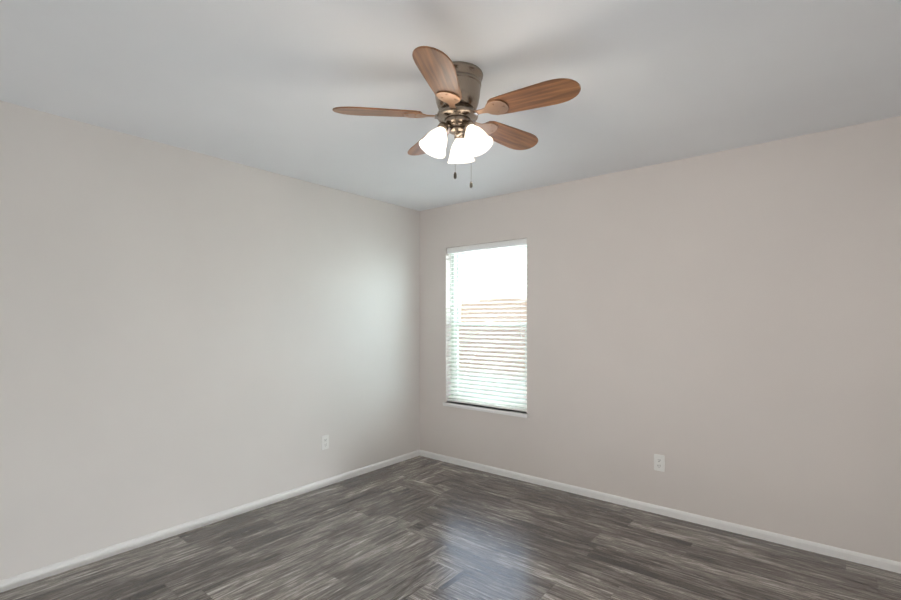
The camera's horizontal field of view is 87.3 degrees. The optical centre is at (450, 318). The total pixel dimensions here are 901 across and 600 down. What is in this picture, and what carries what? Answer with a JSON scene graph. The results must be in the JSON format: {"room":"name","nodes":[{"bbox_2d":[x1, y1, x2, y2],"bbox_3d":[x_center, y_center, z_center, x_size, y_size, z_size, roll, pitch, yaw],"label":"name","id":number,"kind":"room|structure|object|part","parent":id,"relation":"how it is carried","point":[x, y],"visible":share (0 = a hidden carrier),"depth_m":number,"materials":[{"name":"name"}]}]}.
{"room":"empty bedroom","nodes":[
{"label":"empty bedroom","id":0,"kind":"room"},
{"bbox_2d":[0,101,419,579],"bbox_3d":[-1.694,0.140,3.141,0.160,2.440,4.520,0,0,39],"label":"wall","id":1,"kind":"structure","parent":0,"point":[186,335],"depth_m":2.97,"materials":[{"name":"paint"}]},
{"bbox_2d":[0,450,419,592],"bbox_3d":[-1.627,1.332,3.082,0.011,0.056,4.200,0,0,39],"label":"baseboard","id":2,"kind":"structure","parent":1,"relation":"attached to","point":[54,569],"depth_m":2.96,"materials":[{"name":"white wood"}]},
{"bbox_2d":[321,435,328,449],"bbox_3d":[-1.018,1.008,3.838,0.008,0.114,0.070,0,0,39],"label":"electrical outlet","id":3,"kind":"object","parent":1,"relation":"attached to","point":[324,442],"visible":1,"depth_m":3.83,"materials":[{"name":"white plastic"}]},
{"bbox_2d":[0,456,900,599],"bbox_3d":[-0.078,1.405,1.826,4.320,0.100,4.520,0,0,39],"label":"floor","id":4,"kind":"structure","parent":0,"point":[420,528],"depth_m":2.69,"materials":[{"name":"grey wood"}]},
{"bbox_2d":[0,0,900,210],"bbox_3d":[-0.078,-1.145,1.837,4.320,0.120,4.520,0,0,39],"label":"ceiling","id":5,"kind":"structure","parent":0,"point":[268,85],"depth_m":2.12,"materials":[{"name":"paint"}]},
{"bbox_2d":[332,46,580,187],"bbox_3d":[0.064,-0.835,2.108,1.031,0.499,1.030,0,0,39],"label":"fan","id":6,"kind":"object","parent":5,"relation":"hanging from","point":[455,86],"visible":1,"depth_m":2.02,"materials":[{"name":"brown wood"}]},
{"bbox_3d":[-0.317,-0.901,2.065,0.390,0.006,0.148,0,12,-6],"label":"blade","id":7,"kind":"part","parent":6,"relation":"part of","materials":[{"name":"brown wood"}]},
{"label":"blade","id":8,"kind":"part","parent":6,"relation":"part of","materials":[{"name":"brown wood"}]},
{"bbox_3d":[-0.078,-0.777,2.063,0.125,0.134,0.122,0,0,39],"label":"lamp shade","id":9,"kind":"part","parent":6,"relation":"part of","materials":[{"name":"white glass"}]},
{"bbox_3d":[-0.040,-0.902,1.761,0.148,0.006,0.390,12,2,12],"label":"blade","id":10,"kind":"part","parent":6,"relation":"part of","materials":[{"name":"brown wood"}]},
{"bbox_3d":[-0.029,-0.841,2.084,0.052,0.043,0.065,0,0,39],"label":"light arm","id":11,"kind":"part","parent":6,"relation":"part of"},
{"bbox_3d":[0.038,-0.840,2.166,0.052,0.043,0.065,0,0,39],"label":"light arm","id":12,"kind":"part","parent":6,"relation":"part of"},
{"bbox_3d":[0.049,-0.776,2.218,0.125,0.134,0.122,0,0,39],"label":"lamp shade","id":13,"kind":"part","parent":6,"relation":"part of","materials":[{"name":"white glass"}]},
{"bbox_3d":[0.078,-0.841,2.065,0.069,0.043,0.050,0,0,39],"label":"light arm","id":14,"kind":"part","parent":6,"relation":"part of"},
{"bbox_3d":[0.104,-0.792,2.043,0.062,0.082,0.052,0,0,39],"label":"bulb","id":15,"kind":"part","parent":6,"relation":"part of","materials":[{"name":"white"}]},
{"bbox_3d":[0.119,-0.777,2.031,0.123,0.134,0.128,0,0,39],"label":"lamp shade","id":16,"kind":"part","parent":6,"relation":"part of","materials":[{"name":"white glass"}]},
{"bbox_3d":[0.290,-0.900,2.339,0.390,0.006,0.148,0,-12,-42],"label":"blade","id":17,"kind":"part","parent":6,"relation":"part of","materials":[{"name":"brown wood"}]},
{"bbox_3d":[0.335,-0.902,1.930,0.390,0.006,0.148,0,-12,30],"label":"blade","id":18,"kind":"part","parent":6,"relation":"part of","materials":[{"name":"brown wood"}]},
{"bbox_2d":[420,116,900,561],"bbox_3d":[1.295,0.142,3.525,4.000,2.440,0.160,0,0,39],"label":"wall","id":19,"kind":"structure","parent":0,"point":[720,331],"depth_m":3.08,"materials":[{"name":"paint"}]},
{"bbox_2d":[443,401,528,417],"bbox_3d":[0.315,0.815,4.250,0.920,0.030,0.113,0,0,39],"label":"window sill","id":20,"kind":"structure","parent":19,"relation":"attached to","point":[523,414],"depth_m":4.19,"materials":[{"name":"white"}]},
{"bbox_2d":[447,238,526,411],"bbox_3d":[0.344,0.063,4.289,0.880,1.475,0.151,0,0,39],"label":"window blinds","id":21,"kind":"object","parent":19,"relation":"in","point":[454,312],"depth_m":4.27,"materials":[{"name":"white plastic"}]},
{"bbox_3d":[0.318,0.058,4.257,0.874,1.461,0.068,0,0,39],"label":"window blind rails","id":22,"kind":"part","parent":21,"relation":"part of","materials":[{"name":"white plastic"}]},
{"bbox_3d":[0.359,0.393,4.307,0.804,0.740,0.036,0,0,39],"label":"window sash","id":23,"kind":"part","parent":21,"relation":"part of","materials":[{"name":"white plastic"}]},
{"bbox_3d":[0.379,-0.283,4.334,0.804,0.708,0.024,0,0,39],"label":"window sash","id":24,"kind":"part","parent":21,"relation":"part of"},
{"bbox_2d":[459,326,524,399],"bbox_3d":[0.387,0.408,4.341,0.804,0.710,0.002,0,0,39],"label":"screen","id":25,"kind":"object","parent":21,"relation":"attached to","point":[492,356],"depth_m":4.34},
{"bbox_2d":[654,454,664,471],"bbox_3d":[1.452,1.006,3.286,0.070,0.114,0.008,0,0,39],"label":"electrical outlet","id":26,"kind":"object","parent":19,"relation":"attached to","point":[659,462],"visible":1,"depth_m":3.28,"materials":[{"name":"white plastic"}]},
{"bbox_2d":[420,450,900,573],"bbox_3d":[1.241,1.334,3.453,3.974,0.056,0.011,0,0,39],"label":"baseboard","id":27,"kind":"structure","parent":19,"relation":"attached to","point":[856,557],"depth_m":3.13,"materials":[{"name":"white wood"}]},
{"label":"outside","id":28,"kind":"structure","parent":0,"visible":0},
{"bbox_2d":[459,249,526,399],"bbox_3d":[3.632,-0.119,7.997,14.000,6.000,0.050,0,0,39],"label":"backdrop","id":29,"kind":"structure","parent":28,"point":[495,256],"depth_m":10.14,"materials":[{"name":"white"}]}
]}

